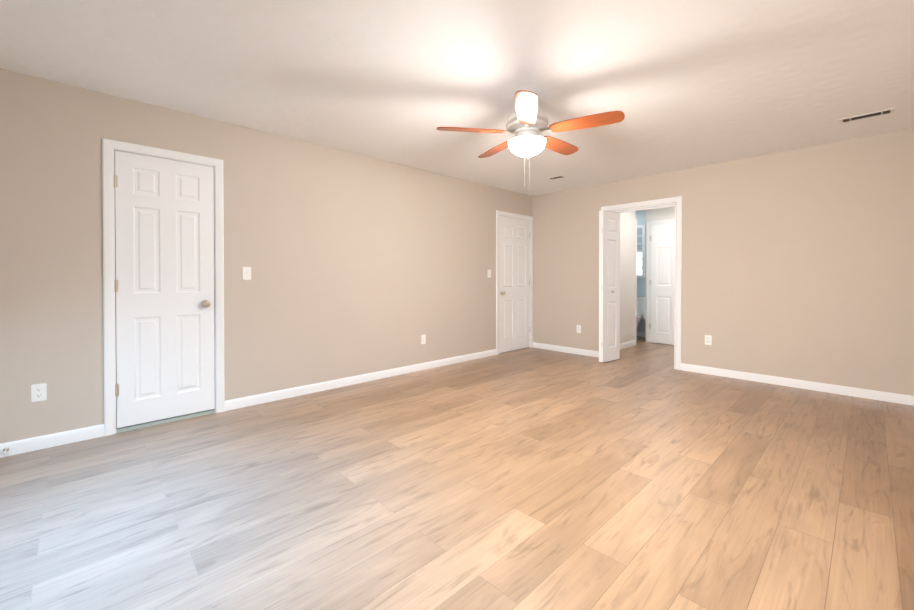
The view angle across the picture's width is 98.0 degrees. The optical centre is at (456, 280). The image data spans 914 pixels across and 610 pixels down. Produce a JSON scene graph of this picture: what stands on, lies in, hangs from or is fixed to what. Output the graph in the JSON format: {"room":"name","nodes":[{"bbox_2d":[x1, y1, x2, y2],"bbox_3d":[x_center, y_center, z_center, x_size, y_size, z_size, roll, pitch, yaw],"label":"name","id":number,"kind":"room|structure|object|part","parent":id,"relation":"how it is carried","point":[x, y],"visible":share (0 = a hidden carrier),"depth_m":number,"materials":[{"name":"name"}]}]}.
{"room":"empty bedroom","nodes":[
{"label":"empty bedroom","id":0,"kind":"room"},
{"bbox_2d":[0,68,531,443],"bbox_3d":[-1.008,-0.128,4.388,6.310,2.450,0.120,0,1,-44],"label":"wall","id":1,"kind":"structure","parent":0,"point":[358,264],"depth_m":3.57,"materials":[{"name":"beige paint"}]},
{"bbox_2d":[3,447,8,454],"bbox_3d":[-2.829,1.069,2.491,0.026,0.026,0.080,0,1,-44],"label":"doorstop","id":2,"kind":"object","parent":1,"relation":"attached to","point":[6,449],"visible":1,"depth_m":2.49,"materials":[{"name":"white metal"}]},
{"bbox_2d":[31,383,46,401],"bbox_3d":[-2.757,0.738,2.622,0.070,0.115,0.008,0,1,-44],"label":"electrical outlet","id":3,"kind":"object","parent":1,"relation":"attached to","point":[38,392],"visible":1,"depth_m":2.62,"materials":[{"name":"white plastic"}]},
{"bbox_2d":[0,424,104,457],"bbox_3d":[-2.836,1.071,2.546,0.866,0.085,0.013,0,1,-44],"label":"baseboard","id":4,"kind":"structure","parent":1,"relation":"attached to","point":[48,441],"depth_m":2.66,"materials":[{"name":"white wood"}]},
{"bbox_2d":[102,138,224,435],"bbox_3d":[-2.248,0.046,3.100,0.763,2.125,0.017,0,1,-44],"label":"door frame","id":5,"kind":"structure","parent":1,"relation":"attached to","point":[109,146],"depth_m":2.88,"materials":[{"name":"white wood"}]},
{"bbox_2d":[114,150,214,427],"bbox_3d":[-2.251,0.064,3.092,0.644,2.022,0.101,0,1,-44],"label":"closet door","id":6,"kind":"structure","parent":1,"relation":"in","point":[164,279],"depth_m":3.08,"materials":[{"name":"white paint"}]},
{"bbox_2d":[116,409,215,432],"bbox_3d":[-2.277,1.096,3.140,0.633,0.024,0.068,0,1,-44],"label":"door threshold","id":7,"kind":"structure","parent":1,"relation":"attached to","point":[153,423],"depth_m":3.09,"materials":[{"name":"grey"}]},
{"bbox_2d":[242,267,250,279],"bbox_3d":[-1.843,-0.065,3.490,0.070,0.115,0.016,0,1,-44],"label":"light switch","id":8,"kind":"object","parent":1,"relation":"attached to","point":[246,273],"visible":1,"depth_m":3.49,"materials":[{"name":"white plastic"}]},
{"bbox_2d":[225,349,496,410],"bbox_3d":[-0.699,1.053,4.604,3.542,0.085,0.013,0,1,-44],"label":"baseboard","id":9,"kind":"structure","parent":1,"relation":"attached to","point":[242,402],"depth_m":4.13,"materials":[{"name":"white wood"}]},
{"bbox_2d":[421,334,425,343],"bbox_3d":[-0.412,0.718,4.880,0.070,0.115,0.008,0,1,-44],"label":"electrical outlet","id":10,"kind":"object","parent":1,"relation":"attached to","point":[423,339],"visible":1,"depth_m":4.88,"materials":[{"name":"white plastic"}]},
{"bbox_2d":[499,216,529,352],"bbox_3d":[0.911,0.053,6.137,0.779,2.034,0.101,0,1,-44],"label":"door","id":11,"kind":"structure","parent":1,"relation":"in","point":[514,260],"depth_m":6.13,"materials":[{"name":"white paint"}]},
{"bbox_2d":[496,210,532,354],"bbox_3d":[0.878,0.024,6.158,0.898,2.115,0.085,0,1,-44],"label":"door frame","id":12,"kind":"structure","parent":1,"relation":"attached to","point":[508,214],"depth_m":6.17,"materials":[{"name":"white wood"}]},
{"bbox_2d":[0,336,913,609],"bbox_3d":[1.131,1.131,3.966,8.790,0.060,4.970,0,1,-44],"label":"floor","id":13,"kind":"structure","parent":0,"point":[642,474],"depth_m":2.02,"materials":[{"name":"brown wood"}]},
{"bbox_2d":[637,296,645,325],"bbox_3d":[3.260,0.686,7.395,0.690,0.770,0.400,0,1,-44],"label":"toilet","id":14,"kind":"object","parent":13,"relation":"on","point":[641,307],"visible":0.12,"depth_m":7.41,"materials":[{"name":"white ceramic"}]},
{"bbox_2d":[0,0,913,195],"bbox_3d":[1.131,-1.399,3.945,8.790,0.100,4.970,0,1,-44],"label":"ceiling","id":15,"kind":"structure","parent":0,"point":[682,84],"depth_m":2.53,"materials":[{"name":"white paint"}]},
{"bbox_2d":[437,90,624,197],"bbox_3d":[0.550,-0.972,2.936,1.210,0.736,1.263,0,1,-44],"label":"fan","id":16,"kind":"object","parent":15,"relation":"hanging from","point":[526,123],"visible":1,"depth_m":2.79,"materials":[{"name":"brown wood"}]},
{"bbox_3d":[0.510,-0.964,2.899,0.272,0.108,0.272,0,1,-44],"label":"lamp shade","id":17,"kind":"part","parent":16,"relation":"part of","materials":[{"name":"white glass"}]},
{"bbox_2d":[548,175,564,179],"bbox_3d":[1.310,-1.357,5.236,0.106,0.007,0.206,0,1,-44],"label":"ceiling vent","id":18,"kind":"object","parent":15,"relation":"in","point":[556,177],"visible":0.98,"depth_m":5.23,"materials":[{"name":"white metal"}]},
{"bbox_2d":[839,108,893,123],"bbox_3d":[3.331,-1.339,3.239,0.121,0.007,0.306,0,1,-44],"label":"ceiling vent","id":19,"kind":"object","parent":15,"relation":"in","point":[867,115],"visible":1,"depth_m":3.24,"materials":[{"name":"white metal"}]},
{"bbox_2d":[620,211,635,343],"bbox_3d":[2.479,-0.144,6.261,1.310,2.450,0.120,0,1,-44],"label":"wall","id":20,"kind":"structure","parent":0,"point":[627,276],"depth_m":6.46,"materials":[{"name":"white paint"}]},
{"bbox_2d":[620,340,635,348],"bbox_3d":[2.547,1.039,6.244,1.250,0.085,0.013,0,1,-44],"label":"baseboard","id":21,"kind":"structure","parent":20,"relation":"attached to","point":[627,344],"depth_m":6.45,"materials":[{"name":"white wood"}]},
{"bbox_2d":[635,219,636,339],"bbox_3d":[2.960,0.022,6.716,0.020,2.110,0.141,0,1,-44],"label":"trim","id":22,"kind":"structure","parent":20,"relation":"attached to","point":[635,279],"depth_m":6.67,"materials":[{"name":"white wood"}]},
{"bbox_2d":[636,210,645,331],"bbox_3d":[3.265,-0.159,7.989,0.120,2.450,1.760,0,1,-44],"label":"wall","id":23,"kind":"structure","parent":0,"point":[641,282],"depth_m":7.60,"materials":[{"name":"white paint"}]},
{"bbox_2d":[637,332,645,336],"bbox_3d":[3.217,1.024,7.953,0.013,0.085,1.520,0,1,-44],"label":"baseboard","id":24,"kind":"structure","parent":23,"relation":"attached to","point":[642,334],"depth_m":7.62,"materials":[{"name":"white"}]},
{"bbox_2d":[637,225,645,277],"bbox_3d":[3.368,-0.562,7.766,0.035,1.010,0.590,0,1,-44],"label":"bathroom window","id":25,"kind":"structure","parent":23,"relation":"in","point":[641,230],"depth_m":7.62,"materials":[{"name":"white"}]},
{"bbox_2d":[646,206,674,344],"bbox_3d":[3.932,-0.145,6.431,0.120,2.450,1.650,0,1,-44],"label":"wall","id":26,"kind":"structure","parent":0,"point":[660,214],"depth_m":6.86,"materials":[{"name":"white paint"}]},
{"bbox_2d":[647,219,674,341],"bbox_3d":[3.640,0.020,6.637,0.017,2.115,0.898,0,1,-44],"label":"door frame","id":27,"kind":"structure","parent":26,"relation":"attached to","point":[649,223],"depth_m":6.93,"materials":[{"name":"white wood"}]},
{"bbox_2d":[649,223,674,344],"bbox_3d":[3.600,0.049,6.611,0.101,2.034,0.779,0,1,-44],"label":"hall door","id":28,"kind":"structure","parent":26,"relation":"in","point":[662,281],"depth_m":6.75,"materials":[{"name":"white paint"}]},
{"bbox_2d":[532,129,913,395],"bbox_3d":[2.727,-0.133,4.972,0.120,2.450,4.220,0,1,-44],"label":"wall","id":29,"kind":"structure","parent":0,"point":[798,264],"depth_m":4.18,"materials":[{"name":"beige paint"}]},
{"bbox_2d":[532,342,598,357],"bbox_3d":[1.623,1.040,6.033,0.013,0.085,1.175,0,1,-44],"label":"baseboard","id":30,"kind":"structure","parent":29,"relation":"attached to","point":[592,353],"depth_m":5.99,"materials":[{"name":"white wood"}]},
{"bbox_2d":[577,325,580,332],"bbox_3d":[1.793,0.710,5.857,0.008,0.115,0.070,0,1,-44],"label":"electrical outlet","id":31,"kind":"object","parent":29,"relation":"attached to","point":[578,328],"visible":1,"depth_m":5.85,"materials":[{"name":"white plastic"}]},
{"bbox_2d":[599,210,619,361],"bbox_3d":[2.046,0.074,5.386,0.410,2.005,0.162,0,1,-44],"label":"bifold door","id":32,"kind":"structure","parent":29,"relation":"in","point":[609,285],"depth_m":5.32,"materials":[{"name":"white paint"}]},
{"bbox_2d":[601,196,681,369],"bbox_3d":[2.436,0.059,5.276,0.122,2.060,0.900,0,1,-44],"label":"door frame","id":33,"kind":"structure","parent":29,"relation":"attached to","point":[646,207],"depth_m":4.93,"materials":[{"name":"white wood"}]},
{"bbox_2d":[705,335,711,344],"bbox_3d":[2.944,0.695,4.661,0.008,0.115,0.070,0,1,-44],"label":"electrical outlet","id":34,"kind":"object","parent":29,"relation":"attached to","point":[708,339],"visible":1,"depth_m":4.66,"materials":[{"name":"white plastic"}]},
{"bbox_2d":[681,363,913,405],"bbox_3d":[3.402,1.057,4.186,0.013,0.085,1.895,0,1,-44],"label":"baseboard","id":35,"kind":"structure","parent":29,"relation":"attached to","point":[856,392],"depth_m":4.03,"materials":[{"name":"white wood"}]}
]}

